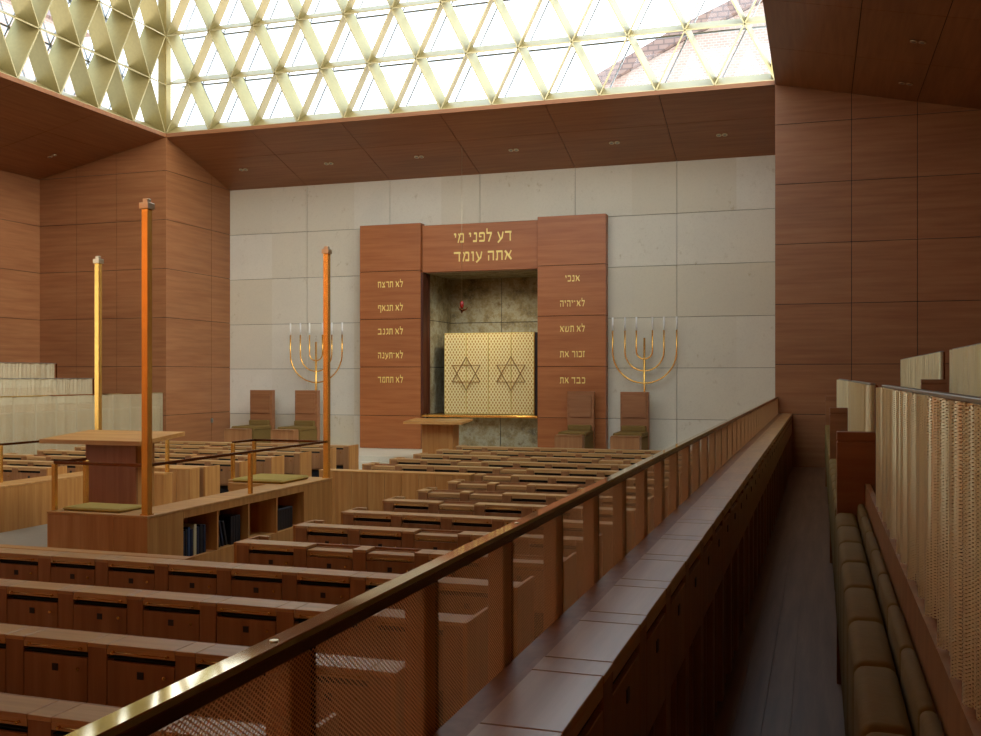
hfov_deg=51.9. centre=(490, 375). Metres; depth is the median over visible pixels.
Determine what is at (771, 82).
trim
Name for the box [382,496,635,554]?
pew
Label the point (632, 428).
cushion
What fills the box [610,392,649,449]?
chair
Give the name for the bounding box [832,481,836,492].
seat
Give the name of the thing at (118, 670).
pew
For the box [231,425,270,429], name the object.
seat cushion
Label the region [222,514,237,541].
book
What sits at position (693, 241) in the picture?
stone wall
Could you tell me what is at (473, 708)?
rail base
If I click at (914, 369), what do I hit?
mesh screen
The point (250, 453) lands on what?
brass rail
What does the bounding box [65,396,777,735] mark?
gallery railing
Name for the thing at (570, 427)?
cushion
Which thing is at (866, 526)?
cushion
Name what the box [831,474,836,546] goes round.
seat
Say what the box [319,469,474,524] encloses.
wall
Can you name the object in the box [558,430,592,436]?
seat cushion
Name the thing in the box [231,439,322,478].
brass rail
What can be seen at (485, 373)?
torah ark
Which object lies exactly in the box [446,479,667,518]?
pew
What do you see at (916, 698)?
cushion
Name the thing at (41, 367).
curtain
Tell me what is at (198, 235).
wall
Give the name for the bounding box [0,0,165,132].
lattice screen
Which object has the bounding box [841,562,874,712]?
seat cushion
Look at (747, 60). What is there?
neighboring building
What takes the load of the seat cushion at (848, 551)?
on the seat at (848, 551)
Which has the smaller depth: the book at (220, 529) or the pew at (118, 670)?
the pew at (118, 670)
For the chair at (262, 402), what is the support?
on the stone steps
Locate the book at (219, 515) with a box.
[219,515,234,543]
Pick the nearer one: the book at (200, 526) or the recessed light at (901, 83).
the book at (200, 526)
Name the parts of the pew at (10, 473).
locker door, locker door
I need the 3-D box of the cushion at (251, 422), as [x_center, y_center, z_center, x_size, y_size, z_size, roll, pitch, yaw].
[-6.055,1.220,26.398,0.580,0.140,0.100,0,0,18]
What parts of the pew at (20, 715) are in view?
rod, locker door, rod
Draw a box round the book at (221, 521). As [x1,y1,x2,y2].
[219,520,227,544]
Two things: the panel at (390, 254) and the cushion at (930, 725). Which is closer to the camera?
the cushion at (930, 725)
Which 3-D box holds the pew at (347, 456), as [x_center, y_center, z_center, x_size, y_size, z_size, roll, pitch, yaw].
[-5.225,1.955,21.533,5.081,1.070,0.434,0,0,18]
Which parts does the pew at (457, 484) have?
locker door, locker door, locker door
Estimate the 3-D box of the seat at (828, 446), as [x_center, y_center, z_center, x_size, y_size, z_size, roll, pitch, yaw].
[3.959,1.282,11.586,0.162,1.075,0.533,0,0,18]
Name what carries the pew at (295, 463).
on the floor
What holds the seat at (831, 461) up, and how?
on the floor
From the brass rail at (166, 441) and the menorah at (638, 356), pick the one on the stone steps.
the menorah at (638, 356)
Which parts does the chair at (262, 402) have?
seat, backrest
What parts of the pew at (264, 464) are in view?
locker door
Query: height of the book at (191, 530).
0.276 m
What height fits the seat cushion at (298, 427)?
0.100 m
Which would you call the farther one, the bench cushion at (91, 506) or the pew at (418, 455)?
the pew at (418, 455)
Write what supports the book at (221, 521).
in the bimah
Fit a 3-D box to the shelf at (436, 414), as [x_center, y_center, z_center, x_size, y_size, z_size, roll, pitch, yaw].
[0.010,1.005,25.903,3.020,0.050,1.940,0,0,18]
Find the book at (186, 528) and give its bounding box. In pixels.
[183,527,189,555]
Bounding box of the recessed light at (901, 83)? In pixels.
[898,82,912,85]
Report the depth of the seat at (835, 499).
6.28 m
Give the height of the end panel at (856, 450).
1.490 m
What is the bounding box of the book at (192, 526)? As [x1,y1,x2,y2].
[183,523,196,554]
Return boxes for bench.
[865,484,980,735]
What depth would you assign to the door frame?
25.58 m
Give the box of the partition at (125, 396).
[0,392,163,454]
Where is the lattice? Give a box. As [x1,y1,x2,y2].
[165,0,773,132]
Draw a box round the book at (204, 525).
[203,524,205,552]
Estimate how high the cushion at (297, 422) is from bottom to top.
0.140 m
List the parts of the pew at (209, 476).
locker door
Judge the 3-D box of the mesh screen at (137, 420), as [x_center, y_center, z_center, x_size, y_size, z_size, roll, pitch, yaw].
[-10.563,1.285,17.670,0.240,1.070,15.050,0,0,18]
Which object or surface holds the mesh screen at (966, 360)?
on the floor
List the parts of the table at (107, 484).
panel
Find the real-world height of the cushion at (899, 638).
0.360 m
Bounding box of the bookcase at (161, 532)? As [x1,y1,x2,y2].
[113,477,332,562]
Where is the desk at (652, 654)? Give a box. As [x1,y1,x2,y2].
[458,413,791,735]
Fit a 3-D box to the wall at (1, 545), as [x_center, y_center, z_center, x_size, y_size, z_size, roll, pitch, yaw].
[-4.226,1.955,8.476,3.930,1.070,0.124,0,0,18]
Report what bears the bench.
on the floor
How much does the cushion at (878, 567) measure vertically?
0.360 m
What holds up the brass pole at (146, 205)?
on the bimah
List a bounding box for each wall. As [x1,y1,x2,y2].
[0,170,39,388]
[0,544,192,559]
[39,137,167,440]
[75,465,199,502]
[163,138,230,441]
[230,155,774,450]
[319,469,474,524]
[775,85,980,467]
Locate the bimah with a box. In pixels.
[0,471,332,562]
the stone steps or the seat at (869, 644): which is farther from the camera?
the stone steps
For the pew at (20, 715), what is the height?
1.070 m
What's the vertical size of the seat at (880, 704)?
1.075 m
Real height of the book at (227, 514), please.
0.310 m
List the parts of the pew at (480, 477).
locker door, locker door, locker door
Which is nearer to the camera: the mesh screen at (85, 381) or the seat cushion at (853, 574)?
the seat cushion at (853, 574)
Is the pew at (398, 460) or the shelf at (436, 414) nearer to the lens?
the pew at (398, 460)
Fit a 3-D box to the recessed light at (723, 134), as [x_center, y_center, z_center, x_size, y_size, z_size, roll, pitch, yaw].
[5.131,-5.345,22.348,0.250,0.048,0.119,0,0,18]
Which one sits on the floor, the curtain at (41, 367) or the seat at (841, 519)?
the seat at (841, 519)
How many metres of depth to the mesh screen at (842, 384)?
11.79 m
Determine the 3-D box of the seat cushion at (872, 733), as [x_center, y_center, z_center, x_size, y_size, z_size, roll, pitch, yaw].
[0.818,1.075,2.029,0.115,0.550,0.533,0,0,18]
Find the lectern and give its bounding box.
[403,418,472,453]
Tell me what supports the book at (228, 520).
in the bimah
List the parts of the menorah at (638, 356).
stem, arm, arm, arm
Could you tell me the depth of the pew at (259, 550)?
8.29 m
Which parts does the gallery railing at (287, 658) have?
post, post, post, post, post, post, post, post, post, post, post, post, post, post, post, post, post, post, post, post, post, post, post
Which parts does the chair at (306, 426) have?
backrest, seat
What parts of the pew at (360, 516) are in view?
locker door, locker door, locker door, locker door, locker door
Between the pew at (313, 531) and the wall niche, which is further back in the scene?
the wall niche
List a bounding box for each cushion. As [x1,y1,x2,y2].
[63,502,141,512]
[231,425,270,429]
[232,473,308,483]
[249,420,269,424]
[278,425,315,430]
[294,420,314,425]
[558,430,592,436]
[568,425,591,430]
[613,431,647,437]
[621,425,645,431]
[835,513,858,616]
[837,526,862,644]
[839,542,868,671]
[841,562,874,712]
[844,587,883,735]
[848,620,895,735]
[854,666,912,735]
[857,504,868,534]
[861,516,873,553]
[866,531,879,572]
[866,732,903,735]
[871,550,888,599]
[878,574,899,637]
[888,605,914,687]
[901,648,936,735]
[920,711,944,735]
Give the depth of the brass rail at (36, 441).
12.70 m
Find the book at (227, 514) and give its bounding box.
[227,514,239,540]
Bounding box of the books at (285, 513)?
[278,505,292,530]
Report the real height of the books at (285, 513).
0.260 m
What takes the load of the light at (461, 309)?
hanging from the ceiling
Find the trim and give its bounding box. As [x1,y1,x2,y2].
[0,72,774,136]
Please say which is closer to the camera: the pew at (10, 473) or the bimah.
the bimah
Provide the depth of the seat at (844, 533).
5.07 m
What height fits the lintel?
1.180 m
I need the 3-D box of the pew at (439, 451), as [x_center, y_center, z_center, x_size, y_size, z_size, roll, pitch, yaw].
[1.416,1.955,18.737,5.081,1.070,0.434,0,0,18]
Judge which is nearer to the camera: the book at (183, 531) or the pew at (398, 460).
the book at (183, 531)
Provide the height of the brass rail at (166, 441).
0.492 m
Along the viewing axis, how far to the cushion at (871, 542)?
4.56 m
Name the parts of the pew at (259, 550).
locker door, locker door, locker door, locker door, locker door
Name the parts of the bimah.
seat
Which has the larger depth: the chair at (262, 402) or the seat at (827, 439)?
the chair at (262, 402)
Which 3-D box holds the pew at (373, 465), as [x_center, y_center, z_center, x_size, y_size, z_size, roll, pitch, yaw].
[0.408,1.955,15.647,5.081,1.070,0.434,0,0,18]
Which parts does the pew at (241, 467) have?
locker door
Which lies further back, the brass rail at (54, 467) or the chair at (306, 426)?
the chair at (306, 426)
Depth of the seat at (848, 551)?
4.56 m
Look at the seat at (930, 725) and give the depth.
2.19 m
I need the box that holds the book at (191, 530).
[190,529,192,555]
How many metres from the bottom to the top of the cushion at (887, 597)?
0.360 m
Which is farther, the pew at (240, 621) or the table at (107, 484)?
the table at (107, 484)
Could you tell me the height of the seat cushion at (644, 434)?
0.100 m
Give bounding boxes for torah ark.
[444,332,537,414]
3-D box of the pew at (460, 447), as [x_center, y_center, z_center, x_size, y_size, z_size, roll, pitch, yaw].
[1.757,1.955,19.783,5.081,1.070,0.434,0,0,18]
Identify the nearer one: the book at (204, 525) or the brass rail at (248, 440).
the book at (204, 525)
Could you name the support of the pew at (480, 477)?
on the floor
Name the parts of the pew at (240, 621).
rod, locker door, rod, lock plate, locker door, lock plate, rod, locker door, rod, lock plate, locker door, locker door, locker door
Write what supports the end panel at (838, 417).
on the floor
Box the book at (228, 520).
[219,516,232,544]
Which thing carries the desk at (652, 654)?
on the floor
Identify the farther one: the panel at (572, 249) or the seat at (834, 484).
the panel at (572, 249)
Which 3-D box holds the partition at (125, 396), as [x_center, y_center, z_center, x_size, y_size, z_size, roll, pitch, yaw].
[-10.385,1.110,17.612,0.075,1.420,15.050,0,0,18]
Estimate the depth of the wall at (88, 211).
25.29 m
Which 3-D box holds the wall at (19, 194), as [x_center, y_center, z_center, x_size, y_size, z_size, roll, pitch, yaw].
[-15.542,-1.740,14.045,0.100,7.120,25.070,0,0,18]
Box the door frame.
[421,273,429,413]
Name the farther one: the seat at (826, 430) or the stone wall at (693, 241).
the stone wall at (693, 241)
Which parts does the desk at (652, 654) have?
locker door, locker door, lock plate, locker door, lock plate, locker door, locker door, locker door, locker door, locker door, locker door, locker door, locker door, locker door, locker door, locker door, locker door, locker door, locker door, locker door, locker door, locker door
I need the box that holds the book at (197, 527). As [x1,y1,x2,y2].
[197,527,198,553]
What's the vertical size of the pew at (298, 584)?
1.070 m
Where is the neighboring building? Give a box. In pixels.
[597,0,770,87]
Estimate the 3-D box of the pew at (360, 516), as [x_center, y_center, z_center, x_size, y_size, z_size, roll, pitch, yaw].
[-0.126,1.955,10.267,2.901,1.070,0.436,0,0,18]
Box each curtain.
[0,363,54,387]
[949,344,980,396]
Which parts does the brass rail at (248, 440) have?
post, handrail, post, handrail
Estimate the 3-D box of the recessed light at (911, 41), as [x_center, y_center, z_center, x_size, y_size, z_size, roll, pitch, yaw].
[6.853,-5.353,16.151,0.248,0.067,0.120,0,0,18]
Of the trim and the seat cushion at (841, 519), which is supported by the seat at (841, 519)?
the seat cushion at (841, 519)
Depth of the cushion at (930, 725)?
2.17 m
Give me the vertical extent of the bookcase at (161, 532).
1.147 m
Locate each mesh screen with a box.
[0,362,56,406]
[0,378,93,412]
[0,407,160,453]
[837,379,850,407]
[848,381,877,431]
[876,385,980,720]
[900,351,944,388]
[949,343,980,501]
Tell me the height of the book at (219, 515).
0.310 m
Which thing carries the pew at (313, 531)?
on the floor
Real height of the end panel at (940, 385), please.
1.420 m
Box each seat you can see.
[825,430,829,465]
[826,439,829,478]
[827,444,829,492]
[828,451,829,504]
[829,459,836,465]
[829,463,836,520]
[830,468,836,533]
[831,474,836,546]
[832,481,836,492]
[832,489,836,561]
[833,498,836,588]
[835,504,868,616]
[837,516,873,644]
[839,531,879,671]
[841,550,888,712]
[844,574,899,735]
[848,605,914,735]
[854,648,936,735]
[866,711,944,735]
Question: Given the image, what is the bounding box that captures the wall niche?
[427,270,537,446]
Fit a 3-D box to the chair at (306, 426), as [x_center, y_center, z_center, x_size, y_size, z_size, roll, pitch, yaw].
[-4.940,1.110,25.545,0.650,1.480,1.390,0,0,18]
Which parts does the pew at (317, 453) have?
locker door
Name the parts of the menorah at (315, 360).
stem, arm, arm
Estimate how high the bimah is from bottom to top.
1.147 m
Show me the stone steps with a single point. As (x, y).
(366, 455)
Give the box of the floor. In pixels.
[707,467,844,735]
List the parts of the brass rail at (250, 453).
handrail, post, handrail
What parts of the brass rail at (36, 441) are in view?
post, handrail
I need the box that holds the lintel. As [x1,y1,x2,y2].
[422,220,537,272]
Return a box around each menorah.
[290,322,342,389]
[612,316,677,391]
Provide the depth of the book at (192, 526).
10.48 m
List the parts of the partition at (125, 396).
post, handrail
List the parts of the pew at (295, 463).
locker door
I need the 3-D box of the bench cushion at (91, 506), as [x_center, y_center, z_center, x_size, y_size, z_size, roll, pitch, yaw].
[-3.893,1.325,10.157,0.700,0.035,0.420,0,0,18]
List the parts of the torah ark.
door, door frame, door, door frame, door, door, door frame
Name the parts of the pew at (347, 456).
locker door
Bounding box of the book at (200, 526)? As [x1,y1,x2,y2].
[191,523,202,553]
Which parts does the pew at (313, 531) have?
locker door, locker door, locker door, locker door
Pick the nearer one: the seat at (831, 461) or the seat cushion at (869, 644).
the seat cushion at (869, 644)
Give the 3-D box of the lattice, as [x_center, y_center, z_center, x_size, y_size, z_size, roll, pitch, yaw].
[-1.087,-10.293,22.877,14.750,8.693,0.670,0,0,18]
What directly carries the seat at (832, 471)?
on the floor
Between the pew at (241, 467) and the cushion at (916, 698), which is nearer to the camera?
the cushion at (916, 698)
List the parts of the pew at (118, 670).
locker door, rod, lock plate, locker door, lock plate, rod, locker door, locker door, locker door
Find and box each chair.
[224,390,274,442]
[271,390,319,443]
[555,392,594,448]
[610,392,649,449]
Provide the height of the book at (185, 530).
0.285 m
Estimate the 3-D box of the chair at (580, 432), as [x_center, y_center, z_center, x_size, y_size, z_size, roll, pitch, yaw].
[1.958,1.110,23.296,0.640,1.480,1.390,0,0,18]
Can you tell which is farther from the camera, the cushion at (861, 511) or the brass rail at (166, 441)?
the brass rail at (166, 441)
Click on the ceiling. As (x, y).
(684, 126)
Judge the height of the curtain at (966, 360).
0.570 m
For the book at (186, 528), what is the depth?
10.37 m
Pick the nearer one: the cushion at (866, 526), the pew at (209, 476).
the cushion at (866, 526)
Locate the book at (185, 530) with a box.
[183,529,186,555]
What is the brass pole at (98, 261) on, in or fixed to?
on the bimah
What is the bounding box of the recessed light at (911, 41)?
[910,40,925,43]
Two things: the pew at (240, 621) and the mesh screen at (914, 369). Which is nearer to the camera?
the pew at (240, 621)
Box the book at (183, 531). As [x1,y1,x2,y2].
[183,531,184,555]
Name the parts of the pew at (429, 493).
locker door, locker door, locker door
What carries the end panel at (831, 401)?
on the floor
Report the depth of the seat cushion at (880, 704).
2.50 m
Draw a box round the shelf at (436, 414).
[422,413,537,417]
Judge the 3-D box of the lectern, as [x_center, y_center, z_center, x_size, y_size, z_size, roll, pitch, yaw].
[-1.158,1.525,22.255,1.360,1.150,0.740,0,0,18]
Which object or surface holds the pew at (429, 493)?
on the floor
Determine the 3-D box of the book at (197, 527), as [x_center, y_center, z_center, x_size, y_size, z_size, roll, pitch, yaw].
[-3.150,1.720,10.567,0.201,0.285,0.040,0,0,18]
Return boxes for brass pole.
[93,256,103,429]
[139,198,154,515]
[321,246,331,477]
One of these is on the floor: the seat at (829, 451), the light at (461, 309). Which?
the seat at (829, 451)
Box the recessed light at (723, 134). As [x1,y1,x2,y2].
[716,133,727,136]
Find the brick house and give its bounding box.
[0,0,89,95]
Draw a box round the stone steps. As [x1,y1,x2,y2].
[359,447,421,469]
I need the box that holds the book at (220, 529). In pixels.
[219,521,223,545]
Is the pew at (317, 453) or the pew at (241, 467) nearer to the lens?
the pew at (241, 467)
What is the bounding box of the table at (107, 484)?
[39,430,184,506]
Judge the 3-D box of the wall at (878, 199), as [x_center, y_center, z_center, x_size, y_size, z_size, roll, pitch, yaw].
[7.650,-1.755,19.720,4.000,8.490,0.100,0,0,18]
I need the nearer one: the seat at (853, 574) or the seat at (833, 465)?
the seat at (853, 574)
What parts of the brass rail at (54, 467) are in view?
post, handrail, post, handrail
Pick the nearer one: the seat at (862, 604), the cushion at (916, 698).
the cushion at (916, 698)
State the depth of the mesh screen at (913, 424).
2.29 m
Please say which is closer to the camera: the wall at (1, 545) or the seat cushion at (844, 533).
the seat cushion at (844, 533)
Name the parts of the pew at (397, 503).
locker door, locker door, locker door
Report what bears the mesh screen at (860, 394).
on the floor
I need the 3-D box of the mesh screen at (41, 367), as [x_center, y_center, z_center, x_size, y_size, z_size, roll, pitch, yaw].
[-12.586,0.574,17.988,0.085,1.772,13.400,0,0,18]
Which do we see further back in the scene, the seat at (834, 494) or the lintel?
the lintel
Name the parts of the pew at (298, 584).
locker door, locker door, rod, locker door, rod, locker door, rod, locker door, rod, locker door, locker door, locker door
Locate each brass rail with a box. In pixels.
[0,440,38,482]
[51,458,141,510]
[152,441,325,493]
[165,440,168,471]
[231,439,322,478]
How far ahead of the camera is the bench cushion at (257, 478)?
12.71 m
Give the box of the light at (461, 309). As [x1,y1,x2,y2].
[459,301,467,312]
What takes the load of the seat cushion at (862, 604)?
on the seat at (862, 604)
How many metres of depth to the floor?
6.99 m
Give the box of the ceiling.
[0,0,980,190]
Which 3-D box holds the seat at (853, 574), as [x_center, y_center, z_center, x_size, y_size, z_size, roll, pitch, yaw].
[1.516,1.282,4.094,0.162,1.075,0.533,0,0,18]
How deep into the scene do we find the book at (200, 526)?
10.58 m
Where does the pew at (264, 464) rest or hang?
on the floor
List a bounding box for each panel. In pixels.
[360,223,423,448]
[538,213,607,448]
[825,396,836,486]
[830,408,847,562]
[837,431,875,683]
[921,379,946,452]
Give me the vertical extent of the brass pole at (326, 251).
3.053 m
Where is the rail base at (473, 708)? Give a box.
[432,414,779,735]
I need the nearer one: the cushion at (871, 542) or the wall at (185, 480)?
the cushion at (871, 542)

